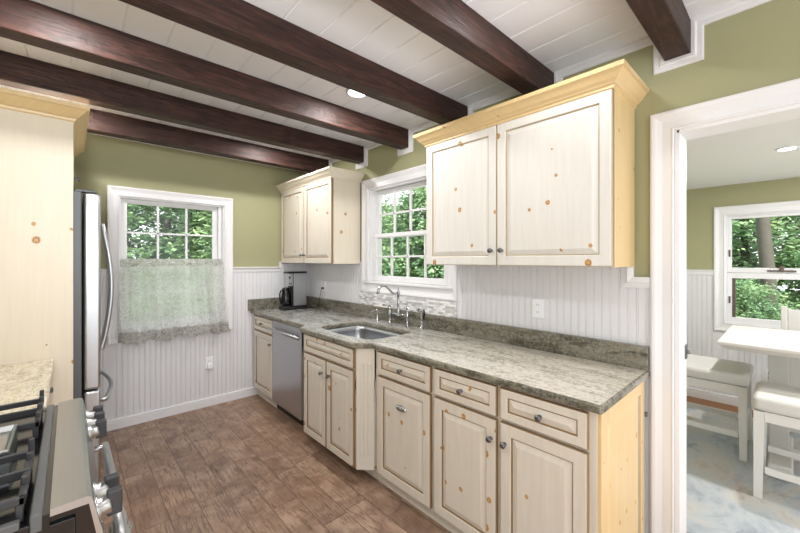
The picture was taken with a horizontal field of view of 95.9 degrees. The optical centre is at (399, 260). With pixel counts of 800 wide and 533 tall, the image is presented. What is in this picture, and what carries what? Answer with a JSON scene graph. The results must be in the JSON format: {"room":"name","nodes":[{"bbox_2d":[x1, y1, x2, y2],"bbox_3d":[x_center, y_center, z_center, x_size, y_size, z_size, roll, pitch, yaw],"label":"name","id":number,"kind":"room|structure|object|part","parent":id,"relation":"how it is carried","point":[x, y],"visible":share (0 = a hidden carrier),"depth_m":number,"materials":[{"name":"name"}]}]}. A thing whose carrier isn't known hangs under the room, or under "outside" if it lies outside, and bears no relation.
{"room":"kitchen","nodes":[
{"label":"kitchen","id":0,"kind":"room"},
{"bbox_2d":[74,133,306,420],"bbox_3d":[-2.228,0.123,3.408,2.900,2.655,0.175,0,0,-42],"label":"wall","id":1,"kind":"structure","parent":0,"point":[150,375],"depth_m":3.52,"materials":[{"name":"green paint"}]},
{"bbox_2d":[107,185,232,344],"bbox_3d":[-2.167,0.037,3.466,1.018,1.363,0.171,0,0,-42],"label":"window","id":2,"kind":"structure","parent":1,"relation":"in","point":[118,197],"depth_m":3.36,"materials":[{"name":"white paint"}]},
{"bbox_3d":[-2.186,-0.249,3.463,0.792,0.600,0.030,0,0,-43],"label":"sash","id":3,"kind":"part","parent":2,"relation":"part of","materials":[{"name":"white paint"}]},
{"bbox_2d":[107,387,256,431],"bbox_3d":[-2.346,1.409,3.196,2.140,0.085,0.018,0,0,-42],"label":"baseboard","id":4,"kind":"structure","parent":1,"relation":"attached to","point":[118,423],"depth_m":3.40,"materials":[{"name":"white paint"}]},
{"bbox_3d":[-2.247,0.099,3.292,2.415,0.058,0.030,0,0,-43],"label":"chair rail","id":5,"kind":"part","parent":1,"relation":"part of","materials":[{"name":"white paint"}]},
{"bbox_2d":[87,132,305,172],"bbox_3d":[-2.136,-1.081,3.404,2.730,0.047,0.014,0,0,-42],"label":"trim","id":6,"kind":"structure","parent":1,"relation":"attached to","point":[87,132],"depth_m":3.49,"materials":[{"name":"white paint"}]},
{"bbox_2d":[205,356,212,368],"bbox_3d":[-1.897,1.021,3.595,0.072,0.116,0.036,0,0,-42],"label":"wall outlet","id":7,"kind":"object","parent":1,"relation":"attached to","point":[208,360],"visible":1,"depth_m":3.59,"materials":[{"name":"plastic"}]},
{"bbox_2d":[0,0,738,159],"bbox_3d":[-0.255,-1.154,1.367,2.750,0.100,5.560,0,0,-42],"label":"ceiling","id":8,"kind":"structure","parent":0,"point":[560,34],"depth_m":1.82,"materials":[{"name":"white paint"}]},
{"bbox_2d":[0,50,363,163],"bbox_3d":[-1.385,-1.028,2.600,2.747,0.153,0.100,0,0,-42],"label":"ceiling beam","id":9,"kind":"structure","parent":8,"relation":"attached to","point":[16,71],"depth_m":2.35,"materials":[{"name":"brown wood"}]},
{"bbox_2d":[73,109,328,172],"bbox_3d":[-1.817,-1.028,3.071,2.747,0.153,0.100,0,0,-42],"label":"ceiling beam","id":10,"kind":"structure","parent":8,"relation":"attached to","point":[99,122],"depth_m":3.07,"materials":[{"name":"brown wood"}]},
{"bbox_2d":[0,0,407,149],"bbox_3d":[-0.965,-1.028,2.142,2.747,0.153,0.100,0,0,-42],"label":"ceiling beam","id":11,"kind":"structure","parent":8,"relation":"attached to","point":[29,22],"depth_m":1.88,"materials":[{"name":"brown wood"}]},
{"bbox_2d":[119,0,467,124],"bbox_3d":[-0.553,-1.028,1.692,2.747,0.153,0.100,0,0,-42],"label":"ceiling beam","id":12,"kind":"structure","parent":8,"relation":"attached to","point":[240,23],"depth_m":1.71,"materials":[{"name":"brown wood"}]},
{"bbox_2d":[346,89,365,97],"bbox_3d":[-0.279,-1.101,2.362,0.147,0.007,0.147,0,0,-42],"label":"recessed light","id":13,"kind":"object","parent":8,"relation":"in","point":[349,92],"visible":0.52,"depth_m":2.38,"materials":[{"name":"white paint"}]},
{"bbox_2d":[371,0,553,94],"bbox_3d":[-0.132,-1.028,1.233,2.747,0.153,0.100,0,0,-42],"label":"ceiling beam","id":14,"kind":"structure","parent":8,"relation":"attached to","point":[453,24],"depth_m":1.62,"materials":[{"name":"brown wood"}]},
{"bbox_2d":[626,0,690,60],"bbox_3d":[0.294,-1.028,0.767,2.747,0.153,0.100,0,0,-42],"label":"ceiling beam","id":15,"kind":"structure","parent":8,"relation":"attached to","point":[667,23],"depth_m":1.48,"materials":[{"name":"brown wood"}]},
{"bbox_2d":[101,394,752,532],"bbox_3d":[1.068,1.511,2.002,5.860,0.120,6.710,0,0,-42],"label":"floor","id":16,"kind":"structure","parent":0,"point":[242,465],"depth_m":2.38,"materials":[{"name":"brown wood"}]},
{"bbox_2d":[0,87,89,405],"bbox_3d":[-2.375,0.290,2.184,0.723,2.322,1.060,0,0,-42],"label":"tall cabinet","id":17,"kind":"object","parent":16,"relation":"on","point":[40,141],"visible":0.67,"depth_m":1.94,"materials":[{"name":"beige wood"}]},
{"bbox_3d":[-2.375,-0.828,2.184,0.723,0.087,1.060,0,0,-43],"label":"crown moulding","id":18,"kind":"part","parent":17,"relation":"part of","materials":[{"name":"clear wood"}]},
{"bbox_3d":[-2.021,-0.609,2.217,0.020,0.350,0.485,0,0,-43],"label":"door","id":19,"kind":"part","parent":17,"relation":"part of","materials":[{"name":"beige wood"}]},
{"bbox_2d":[0,390,124,532],"bbox_3d":[-1.178,0.944,0.906,0.747,0.955,0.788,0,0,-42],"label":"gas range","id":20,"kind":"object","parent":16,"relation":"on","point":[49,483],"visible":1,"depth_m":0.92,"materials":[{"name":"silver metal"}]},
{"bbox_2d":[0,404,53,532],"bbox_3d":[-1.237,0.552,0.852,0.588,0.038,0.788,0,0,-43],"label":"cooktop","id":21,"kind":"object","parent":20,"relation":"in","point":[35,516],"depth_m":0.88,"materials":[{"name":"black metal"}]},
{"bbox_3d":[-0.978,0.597,1.090,0.093,0.138,0.788,0,0,-43],"label":"control panel","id":22,"kind":"part","parent":20,"relation":"part of","materials":[{"name":"silver metal"}]},
{"bbox_3d":[-1.175,0.594,1.371,0.039,0.060,0.060,0,0,-43],"label":"knob","id":23,"kind":"part","parent":20,"relation":"part of","materials":[{"name":"silver metal"}]},
{"bbox_3d":[-1.121,0.594,1.312,0.039,0.060,0.060,0,0,-43],"label":"knob","id":24,"kind":"part","parent":20,"relation":"part of","materials":[{"name":"silver metal"}]},
{"bbox_3d":[-1.064,0.594,1.249,0.039,0.060,0.060,0,0,-43],"label":"knob","id":25,"kind":"part","parent":20,"relation":"part of","materials":[{"name":"silver metal"}]},
{"bbox_3d":[-0.767,0.594,0.925,0.039,0.060,0.060,0,0,-43],"label":"knob","id":26,"kind":"part","parent":20,"relation":"part of","materials":[{"name":"silver metal"}]},
{"bbox_3d":[-0.716,0.594,0.870,0.039,0.060,0.060,0,0,-43],"label":"knob","id":27,"kind":"part","parent":20,"relation":"part of","materials":[{"name":"silver metal"}]},
{"bbox_2d":[94,441,124,532],"bbox_3d":[-0.942,0.961,1.122,0.107,0.580,0.780,0,0,-43],"label":"oven","id":28,"kind":"object","parent":20,"relation":"in","point":[109,465],"depth_m":1.24,"materials":[{"name":"silver metal"}]},
{"bbox_2d":[109,507,131,532],"bbox_3d":[-0.731,0.881,0.951,0.054,0.370,0.200,0,0,-42],"label":"kitchen towel","id":29,"kind":"object","parent":20,"relation":"hanging from","point":[127,525],"visible":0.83,"depth_m":0.99,"materials":[{"name":"fabric"}]},
{"bbox_2d":[73,189,113,482],"bbox_3d":[-2.339,0.518,2.262,0.848,1.866,0.915,0,0,-42],"label":"refrigerator","id":30,"kind":"object","parent":16,"relation":"on","point":[88,229],"visible":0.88,"depth_m":2.12,"materials":[{"name":"silver metal"}]},
{"bbox_3d":[-2.121,1.080,2.461,0.077,0.622,0.915,0,0,-43],"label":"freezer drawer","id":31,"kind":"part","parent":30,"relation":"part of","materials":[{"name":"silver metal"}]},
{"bbox_3d":[-1.965,0.181,2.291,0.077,1.160,0.453,0,0,-43],"label":"door","id":32,"kind":"part","parent":30,"relation":"part of","materials":[{"name":"silver metal"}]},
{"bbox_3d":[-2.096,0.176,2.555,0.093,0.885,0.026,0,0,-43],"label":"handle","id":33,"kind":"part","parent":30,"relation":"part of","materials":[{"name":"silver metal"}]},
{"bbox_3d":[-2.060,0.851,2.517,0.093,0.026,0.800,0,0,-43],"label":"handle","id":34,"kind":"part","parent":30,"relation":"part of","materials":[{"name":"silver metal"}]},
{"bbox_3d":[-2.028,0.176,2.482,0.093,0.885,0.026,0,0,-43],"label":"handle","id":35,"kind":"part","parent":30,"relation":"part of","materials":[{"name":"silver metal"}]},
{"bbox_2d":[254,315,276,407],"bbox_3d":[-1.202,1.012,3.900,0.633,0.879,0.515,0,0,-42],"label":"base cabinet","id":36,"kind":"object","parent":16,"relation":"on","point":[263,337],"visible":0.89,"depth_m":3.69,"materials":[{"name":"beige wood"}]},
{"bbox_3d":[-1.404,0.657,3.711,0.020,0.143,0.480,0,0,-43],"label":"drawer","id":37,"kind":"part","parent":36,"relation":"part of","materials":[{"name":"beige wood"}]},
{"bbox_3d":[-1.404,1.052,3.711,0.020,0.618,0.480,0,0,-43],"label":"door","id":38,"kind":"part","parent":36,"relation":"part of","materials":[{"name":"beige wood"}]},
{"bbox_2d":[268,320,303,425],"bbox_3d":[-0.830,1.008,3.461,0.648,0.865,0.625,0,0,-42],"label":"dishwasher","id":39,"kind":"object","parent":16,"relation":"on","point":[288,341],"visible":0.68,"depth_m":3.25,"materials":[{"name":"silver metal"}]},
{"bbox_3d":[-1.044,0.656,3.255,0.053,0.025,0.610,0,0,-43],"label":"handle","id":40,"kind":"part","parent":39,"relation":"part of","materials":[{"name":"silver metal"}]},
{"bbox_2d":[304,333,378,479],"bbox_3d":[-0.327,1.012,2.867,0.708,0.879,0.970,0,0,-42],"label":"base cabinet","id":41,"kind":"object","parent":16,"relation":"on","point":[340,380],"visible":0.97,"depth_m":2.46,"materials":[{"name":"beige wood"}]},
{"bbox_3d":[-0.648,1.045,2.753,0.020,0.632,0.335,0,0,-43],"label":"door","id":42,"kind":"part","parent":41,"relation":"part of","materials":[{"name":"beige wood"}]},
{"bbox_3d":[-0.532,0.647,2.626,0.020,0.132,0.680,0,0,-43],"label":"false drawer","id":43,"kind":"part","parent":41,"relation":"part of","materials":[{"name":"beige wood"}]},
{"bbox_3d":[-0.415,1.045,2.498,0.020,0.632,0.335,0,0,-43],"label":"door","id":44,"kind":"part","parent":41,"relation":"part of","materials":[{"name":"beige wood"}]},
{"bbox_3d":[-0.228,0.973,2.357,0.119,0.797,0.013,0,0,4],"label":"corner post","id":45,"kind":"part","parent":41,"relation":"part of","materials":[{"name":"beige wood"}]},
{"bbox_2d":[248,296,649,414],"bbox_3d":[-0.222,0.493,2.797,0.748,0.155,3.476,0,0,-42],"label":"countertop","id":46,"kind":"structure","parent":41,"relation":"on","point":[592,375],"depth_m":2.08,"materials":[{"name":"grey stone"}]},
{"bbox_2d":[279,271,323,310],"bbox_3d":[-1.105,0.329,4.025,0.474,0.415,0.215,0,0,-21],"label":"coffee maker","id":47,"kind":"object","parent":46,"relation":"on","point":[294,296],"visible":1,"depth_m":3.96,"materials":[{"name":"black plastic"}]},
{"bbox_3d":[-1.165,0.131,4.012,0.232,0.019,0.118,0,0,-43],"label":"lid","id":48,"kind":"part","parent":47,"relation":"part of","materials":[{"name":"black plastic"}]},
{"bbox_3d":[-1.143,0.318,4.032,0.162,0.357,0.110,0,0,-43],"label":"tank","id":49,"kind":"part","parent":47,"relation":"part of","materials":[{"name":"silver metal"}]},
{"bbox_2d":[328,325,401,368],"bbox_3d":[-0.288,0.666,2.808,0.480,0.189,0.710,0,0,-42],"label":"sink","id":50,"kind":"object","parent":46,"relation":"in","point":[358,331],"visible":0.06,"depth_m":3.09,"materials":[{"name":"silver metal"}]},
{"bbox_2d":[371,310,379,320],"bbox_3d":[-0.216,0.486,3.193,0.089,0.100,0.044,0,0,-42],"label":"soap dispenser","id":51,"kind":"object","parent":46,"relation":"on","point":[377,311],"visible":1,"depth_m":3.20,"materials":[{"name":"silver metal"}]},
{"bbox_2d":[376,284,409,326],"bbox_3d":[-0.042,0.362,2.963,0.257,0.348,0.274,0,0,9],"label":"faucet","id":52,"kind":"object","parent":46,"relation":"on","point":[390,313],"visible":1,"depth_m":2.99,"materials":[{"name":"silver metal"}]},
{"bbox_3d":[-0.099,0.235,2.927,0.234,0.093,0.024,0,0,-43],"label":"spout","id":53,"kind":"part","parent":52,"relation":"part of","materials":[{"name":"silver metal"}]},
{"bbox_2d":[417,308,425,329],"bbox_3d":[0.164,0.452,2.801,0.064,0.169,0.046,0,0,-42],"label":"sprayer","id":54,"kind":"object","parent":46,"relation":"on","point":[422,313],"visible":1,"depth_m":2.80,"materials":[{"name":"silver metal"}]},
{"bbox_2d":[376,350,436,521],"bbox_3d":[0.213,1.012,2.356,0.633,0.879,0.513,0,0,-42],"label":"base cabinet","id":55,"kind":"object","parent":16,"relation":"on","point":[405,395],"visible":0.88,"depth_m":2.13,"materials":[{"name":"beige wood"}]},
{"bbox_3d":[-0.001,0.884,2.149,0.021,0.037,0.094,0,0,-43],"label":"cup pull","id":56,"kind":"part","parent":55,"relation":"part of","materials":[{"name":"silver metal"}]},
{"bbox_3d":[0.015,0.657,2.162,0.020,0.143,0.463,0,0,-43],"label":"drawer","id":57,"kind":"part","parent":55,"relation":"part of","materials":[{"name":"beige wood"}]},
{"bbox_2d":[434,367,647,532],"bbox_3d":[0.688,1.012,1.861,0.666,0.879,0.855,0,0,-42],"label":"base cabinet","id":58,"kind":"object","parent":16,"relation":"on","point":[507,460],"visible":0.96,"depth_m":1.60,"materials":[{"name":"beige wood"}]},
{"bbox_3d":[0.300,0.659,1.814,0.030,0.029,0.029,0,0,-43],"label":"knob","id":59,"kind":"part","parent":58,"relation":"part of","materials":[{"name":"grey metal"}]},
{"bbox_3d":[0.322,0.657,1.828,0.020,0.143,0.390,0,0,-43],"label":"drawer","id":60,"kind":"part","parent":58,"relation":"part of","materials":[{"name":"beige wood"}]},
{"bbox_3d":[0.322,1.057,1.828,0.020,0.628,0.390,0,0,-43],"label":"door","id":61,"kind":"part","parent":58,"relation":"part of","materials":[{"name":"beige wood"}]},
{"bbox_3d":[0.417,0.836,1.687,0.030,0.029,0.029,0,0,-43],"label":"knob","id":62,"kind":"part","parent":58,"relation":"part of","materials":[{"name":"grey metal"}]},
{"bbox_3d":[0.467,0.836,1.632,0.030,0.029,0.029,0,0,-43],"label":"knob","id":63,"kind":"part","parent":58,"relation":"part of","materials":[{"name":"grey metal"}]},
{"bbox_3d":[0.579,0.659,1.510,0.030,0.029,0.029,0,0,-43],"label":"knob","id":64,"kind":"part","parent":58,"relation":"part of","materials":[{"name":"grey metal"}]},
{"bbox_3d":[0.596,0.657,1.528,0.020,0.143,0.382,0,0,-43],"label":"drawer","id":65,"kind":"part","parent":58,"relation":"part of","materials":[{"name":"beige wood"}]},
{"bbox_3d":[0.596,1.057,1.528,0.020,0.628,0.382,0,0,-43],"label":"door","id":66,"kind":"part","parent":58,"relation":"part of","materials":[{"name":"beige wood"}]},
{"bbox_3d":[0.971,1.012,1.567,0.581,0.879,0.018,0,0,-43],"label":"panel","id":67,"kind":"part","parent":58,"relation":"part of","materials":[{"name":"clear wood"}]},
{"bbox_2d":[686,407,799,532],"bbox_3d":[2.967,1.444,1.973,2.200,0.011,3.500,0,0,-42],"label":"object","id":68,"kind":"structure","parent":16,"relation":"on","point":[720,498],"depth_m":2.27,"materials":[{"name":"white stone"}]},
{"bbox_2d":[686,354,753,461],"bbox_3d":[2.491,1.131,2.906,0.500,0.615,0.493,0,0,-42],"label":"counter stool","id":69,"kind":"object","parent":68,"relation":"on","point":[728,376],"visible":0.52,"depth_m":2.73,"materials":[{"name":"white paint"}]},
{"bbox_3d":[2.489,0.942,2.908,0.460,0.062,0.455,0,0,-43],"label":"seat rail","id":70,"kind":"part","parent":69,"relation":"part of","materials":[{"name":"white paint"}]},
{"bbox_2d":[686,354,753,386],"bbox_3d":[2.491,0.866,2.906,0.500,0.086,0.493,0,0,-43],"label":"seat cushion","id":71,"kind":"object","parent":69,"relation":"on","point":[715,371],"depth_m":2.75,"materials":[{"name":"grey fabric"}]},
{"bbox_3d":[2.474,1.175,2.605,0.048,0.527,0.048,0,0,-43],"label":"leg","id":72,"kind":"part","parent":69,"relation":"part of","materials":[{"name":"white paint"}]},
{"bbox_3d":[2.793,1.175,2.897,0.048,0.527,0.048,0,0,-43],"label":"leg","id":73,"kind":"part","parent":69,"relation":"part of","materials":[{"name":"white paint"}]},
{"bbox_2d":[717,325,799,482],"bbox_3d":[3.056,0.994,2.193,0.930,0.886,1.605,0,0,-42],"label":"dining table","id":74,"kind":"object","parent":68,"relation":"on","point":[782,347],"visible":0.74,"depth_m":2.52,"materials":[{"name":"white wood"}]},
{"bbox_3d":[3.092,0.903,2.169,0.050,0.596,1.020,0,0,-43],"label":"pedestal panel","id":75,"kind":"part","parent":74,"relation":"part of","materials":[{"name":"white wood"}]},
{"bbox_2d":[752,381,799,498],"bbox_3d":[2.485,1.131,2.154,0.445,0.615,0.523,0,0,-42],"label":"counter stool","id":76,"kind":"object","parent":68,"relation":"on","point":[777,404],"visible":1,"depth_m":2.18,"materials":[{"name":"white paint"}]},
{"bbox_3d":[2.190,1.175,2.198,0.048,0.527,0.048,0,0,-43],"label":"leg","id":77,"kind":"part","parent":76,"relation":"part of","materials":[{"name":"white paint"}]},
{"bbox_3d":[2.467,1.175,2.452,0.048,0.527,0.048,0,0,-43],"label":"leg","id":78,"kind":"part","parent":76,"relation":"part of","materials":[{"name":"white paint"}]},
{"bbox_2d":[752,381,799,418],"bbox_3d":[2.485,0.866,2.154,0.445,0.086,0.523,0,0,-43],"label":"seat cushion","id":79,"kind":"object","parent":76,"relation":"on","point":[769,399],"depth_m":2.17,"materials":[{"name":"grey fabric"}]},
{"bbox_3d":[2.483,0.942,2.156,0.405,0.062,0.485,0,0,-43],"label":"seat rail","id":80,"kind":"part","parent":76,"relation":"part of","materials":[{"name":"white paint"}]},
{"bbox_2d":[781,306,799,330],"bbox_3d":[3.384,0.917,2.901,0.330,1.042,0.455,0,0,-42],"label":"dining chair","id":81,"kind":"object","parent":68,"relation":"on","point":[793,315],"visible":0.23,"depth_m":3.11,"materials":[{"name":"white wood"}]},
{"bbox_3d":[3.354,0.917,3.148,0.040,1.042,0.040,0,0,-43],"label":"post","id":82,"kind":"part","parent":81,"relation":"part of","materials":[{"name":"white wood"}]},
{"bbox_3d":[3.490,0.566,2.998,0.020,0.290,0.361,0,0,-43],"label":"panel","id":83,"kind":"part","parent":81,"relation":"part of","materials":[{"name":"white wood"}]},
{"bbox_3d":[-1.819,1.011,1.469,0.577,0.879,0.879,0,0,-43],"label":"base cabinet","id":84,"kind":"object","parent":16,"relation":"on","visible":0},
{"bbox_2d":[0,359,53,414],"bbox_3d":[-1.818,0.554,1.466,0.574,0.034,0.886,0,0,-42],"label":"countertop","id":85,"kind":"structure","parent":84,"relation":"on","point":[19,382],"depth_m":1.59,"materials":[{"name":"beige stone"}]},
{"bbox_2d":[307,0,799,532],"bbox_3d":[0.753,0.123,2.389,0.171,2.655,5.705,0,0,-42],"label":"wall","id":86,"kind":"structure","parent":0,"point":[757,47],"depth_m":1.82,"materials":[{"name":"green paint"}]},
{"bbox_2d":[276,166,364,263],"bbox_3d":[-0.874,-0.409,3.782,0.395,0.879,1.141,0,0,-42],"label":"upper cabinet","id":87,"kind":"object","parent":86,"relation":"attached to","point":[320,209],"visible":1,"depth_m":3.49,"materials":[{"name":"beige wood"}]},
{"bbox_3d":[-1.166,-0.371,3.915,0.020,0.799,0.535,0,0,-43],"label":"door","id":88,"kind":"part","parent":87,"relation":"part of","materials":[{"name":"beige wood"}]},
{"bbox_3d":[-0.804,-0.371,3.519,0.020,0.799,0.530,0,0,-43],"label":"door","id":89,"kind":"part","parent":87,"relation":"part of","materials":[{"name":"beige wood"}]},
{"bbox_3d":[-0.874,-0.806,3.782,0.395,0.085,1.141,0,0,-43],"label":"crown moulding","id":90,"kind":"part","parent":87,"relation":"part of","materials":[{"name":"beige wood"}]},
{"bbox_3d":[-0.503,-0.368,3.434,0.303,0.796,0.004,0,0,-43],"label":"panel","id":91,"kind":"part","parent":87,"relation":"part of","materials":[{"name":"beige wood"}]},
{"bbox_2d":[322,281,325,291],"bbox_3d":[-0.851,0.291,4.031,0.009,0.116,0.072,0,0,-42],"label":"wall outlet","id":92,"kind":"object","parent":86,"relation":"attached to","point":[323,282],"visible":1,"depth_m":4.02,"materials":[{"name":"plastic"}]},
{"bbox_2d":[359,291,456,317],"bbox_3d":[0.009,0.360,3.092,0.010,0.119,1.197,0,0,-42],"label":"tile backsplash","id":93,"kind":"structure","parent":86,"relation":"attached to","point":[431,306],"depth_m":2.97,"materials":[{"name":"tile"}]},
{"bbox_2d":[362,164,456,301],"bbox_3d":[0.078,-0.234,3.123,0.175,1.070,1.160,0,0,-42],"label":"window","id":94,"kind":"structure","parent":86,"relation":"in","point":[373,189],"depth_m":3.21,"materials":[{"name":"white paint"}]},
{"bbox_3d":[0.094,-0.434,3.124,0.030,0.450,0.920,0,0,-43],"label":"sash","id":95,"kind":"part","parent":94,"relation":"part of","materials":[{"name":"white paint"}]},
{"bbox_3d":[0.068,-0.029,3.101,0.030,0.440,0.920,0,0,-43],"label":"sash","id":96,"kind":"part","parent":94,"relation":"part of","materials":[{"name":"white paint"}]},
{"bbox_2d":[306,296,648,370],"bbox_3d":[0.043,0.479,3.041,0.029,0.116,3.470,0,0,-43],"label":"backsplash","id":97,"kind":"structure","parent":86,"relation":"attached to","point":[635,356],"depth_m":2.26,"materials":[{"name":"grey stone"}]},
{"bbox_2d":[413,59,649,266],"bbox_3d":[0.658,-0.409,2.110,0.395,0.879,1.263,0,0,-42],"label":"upper cabinet","id":98,"kind":"object","parent":86,"relation":"attached to","point":[545,176],"visible":1,"depth_m":1.83,"materials":[{"name":"white wood"}]},
{"bbox_3d":[0.366,-0.371,2.242,0.020,0.799,0.543,0,0,-43],"label":"door","id":99,"kind":"part","parent":98,"relation":"part of","materials":[{"name":"white wood"}]},
{"bbox_3d":[0.658,-0.806,2.110,0.395,0.085,1.263,0,0,-43],"label":"crown moulding","id":100,"kind":"part","parent":98,"relation":"part of","materials":[{"name":"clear wood"}]},
{"bbox_3d":[0.751,-0.371,1.823,0.020,0.799,0.586,0,0,-43],"label":"door","id":101,"kind":"part","parent":98,"relation":"part of","materials":[{"name":"white wood"}]},
{"bbox_3d":[1.070,-0.368,1.716,0.303,0.796,0.004,0,0,-43],"label":"panel","id":102,"kind":"part","parent":98,"relation":"part of","materials":[{"name":"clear wood"}]},
{"bbox_2d":[532,298,543,318],"bbox_3d":[0.837,0.291,2.189,0.009,0.116,0.072,0,0,-42],"label":"wall outlet","id":103,"kind":"object","parent":86,"relation":"attached to","point":[537,304],"visible":1,"depth_m":2.19,"materials":[{"name":"plastic"}]},
{"bbox_2d":[306,0,772,172],"bbox_3d":[0.752,-1.005,2.289,0.018,0.198,5.560,0,0,-42],"label":"trim","id":104,"kind":"structure","parent":86,"relation":"attached to","point":[660,66],"depth_m":1.79,"materials":[{"name":"white paint"}]},
{"bbox_3d":[1.183,0.079,1.813,0.026,0.116,0.126,0,0,-43],"label":"chair rail","id":105,"kind":"part","parent":86,"relation":"part of","materials":[{"name":"white paint"}]},
{"bbox_2d":[650,78,799,532],"bbox_3d":[1.802,0.371,1.264,0.197,2.159,1.516,0,0,-42],"label":"door frame","id":106,"kind":"structure","parent":86,"relation":"in","point":[670,130],"depth_m":1.71,"materials":[{"name":"white paint"}]},
{"bbox_2d":[686,177,799,397],"bbox_3d":[4.109,0.243,2.884,0.175,2.415,3.900,0,0,-42],"label":"wall","id":107,"kind":"structure","parent":0,"point":[701,336],"depth_m":3.76,"materials":[{"name":"green paint"}]},
{"bbox_3d":[2.989,0.125,3.998,0.030,0.058,0.744,0,0,-43],"label":"chair rail","id":108,"kind":"part","parent":107,"relation":"part of","materials":[{"name":"white paint"}]},
{"bbox_2d":[686,387,753,409],"bbox_3d":[4.053,1.406,2.832,0.018,0.090,3.900,0,0,-42],"label":"baseboard","id":109,"kind":"structure","parent":107,"relation":"attached to","point":[693,392],"depth_m":3.72,"materials":[{"name":"white paint"}]},
{"bbox_2d":[714,200,799,331],"bbox_3d":[3.885,0.085,3.131,0.171,1.268,1.744,0,0,-42],"label":"window","id":110,"kind":"structure","parent":107,"relation":"attached to","point":[725,276],"depth_m":3.64,"materials":[{"name":"white paint"}]},
{"bbox_3d":[3.878,-0.164,3.125,0.060,0.570,1.544,0,0,-43],"label":"sash","id":111,"kind":"part","parent":110,"relation":"part of","materials":[{"name":"white paint"}]},
{"bbox_3d":[3.878,0.372,3.125,0.060,0.498,1.544,0,0,-43],"label":"sash","id":112,"kind":"part","parent":110,"relation":"part of","materials":[{"name":"white paint"}]},
{"bbox_2d":[765,369,768,380],"bbox_3d":[3.506,1.091,3.412,0.040,0.116,0.072,0,0,-42],"label":"wall outlet","id":113,"kind":"object","parent":107,"relation":"attached to","point":[766,370],"visible":0.24,"depth_m":3.44,"materials":[{"name":"plastic"}]},
{"bbox_2d":[686,118,799,189],"bbox_3d":[3.084,-0.864,1.944,2.665,0.200,3.900,0,0,-42],"label":"ceiling","id":114,"kind":"structure","parent":0,"point":[749,155],"depth_m":2.65,"materials":[{"name":"paint"}]},
{"bbox_2d":[775,145,799,151],"bbox_3d":[2.632,-0.760,2.451,0.117,0.007,0.117,0,0,-42],"label":"recessed light","id":115,"kind":"object","parent":114,"relation":"in","point":[787,148],"visible":1,"depth_m":2.44,"materials":[{"name":"white paint"}]},
{"label":"outside","id":116,"kind":"structure","parent":0,"visible":0},
{"bbox_3d":[1.569,2.001,11.610,42.000,0.100,45.000,0,0,-43],"label":"ground","id":117,"kind":"structure","parent":116,"visible":0},
{"bbox_2d":[127,204,211,258],"bbox_3d":[-4.974,-0.530,7.617,4.466,4.971,4.333,0,0,12],"label":"leafy tree","id":118,"kind":"object","parent":117,"relation":"on","point":[174,247],"visible":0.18,"depth_m":6.92,"materials":[{"name":"green plant"}]},
{"bbox_2d":[149,210,210,252],"bbox_3d":[-5.939,-0.530,12.359,4.466,4.971,4.333,0,0,12],"label":"leafy tree","id":119,"kind":"object","parent":117,"relation":"on","point":[198,210],"visible":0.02,"depth_m":11.30,"materials":[{"name":"green plant"}]},
{"bbox_2d":[382,194,412,275],"bbox_3d":[-1.346,-0.480,13.049,4.247,4.872,4.377,0,0,12],"label":"leafy tree","id":120,"kind":"object","parent":117,"relation":"on","point":[385,207],"visible":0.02,"depth_m":12.65,"materials":[{"name":"green plant"}]},
{"bbox_2d":[383,206,420,269],"bbox_3d":[-0.118,-0.330,17.592,4.440,4.756,4.441,0,0,27],"label":"leafy tree","id":121,"kind":"object","parent":117,"relation":"on","point":[389,206],"visible":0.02,"depth_m":16.88,"materials":[{"name":"green plant"}]},
{"bbox_2d":[382,187,443,278],"bbox_3d":[1.181,-0.221,10.038,4.230,4.529,4.229,0,0,27],"label":"leafy tree","id":122,"kind":"object","parent":117,"relation":"on","point":[418,223],"visible":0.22,"depth_m":9.45,"materials":[{"name":"green plant"}]},
{"bbox_2d":[732,215,799,318],"bbox_3d":[7.853,-0.178,8.150,4.144,4.438,4.145,0,0,27],"label":"leafy tree","id":123,"kind":"object","parent":117,"relation":"on","point":[743,239],"visible":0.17,"depth_m":7.21,"materials":[{"name":"green plant"}]},
{"bbox_2d":[755,217,779,318],"bbox_3d":[6.436,-1.297,6.298,0.298,6.505,0.388,0,0,-42],"label":"trunk","id":124,"kind":"object","parent":117,"relation":"on","point":[763,225],"visible":0.14,"depth_m":6.25,"materials":[{"name":"brown plant"}]},
{"bbox_2d":[736,278,799,320],"bbox_3d":[5.153,1.033,5.531,1.652,1.839,1.603,0,0,-28],"label":"leafy shrub","id":125,"kind":"object","parent":117,"relation":"on","point":[748,304],"visible":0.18,"depth_m":5.25,"materials":[{"name":"green plant"}]},
{"bbox_2d":[774,222,799,292],"bbox_3d":[12.108,-0.330,9.063,4.441,4.756,4.440,0,0,27],"label":"leafy tree","id":126,"kind":"object","parent":117,"relation":"on","point":[799,222],"visible":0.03,"depth_m":10.16,"materials":[{"name":"green plant"}]},
{"bbox_3d":[-2.104,0.016,3.376,0.824,0.010,0.039,0,0,-43],"label":"curtain rod","id":127,"kind":"object","parent":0,"visible":0},
{"bbox_2d":[118,259,229,344],"bbox_3d":[-2.070,0.360,3.373,0.899,0.755,0.092,0,0,-42],"label":"cafe curtain","id":128,"kind":"object","parent":127,"relation":"hanging from","point":[160,299],"visible":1,"depth_m":3.33,"materials":[{"name":"fabric"}]}
]}

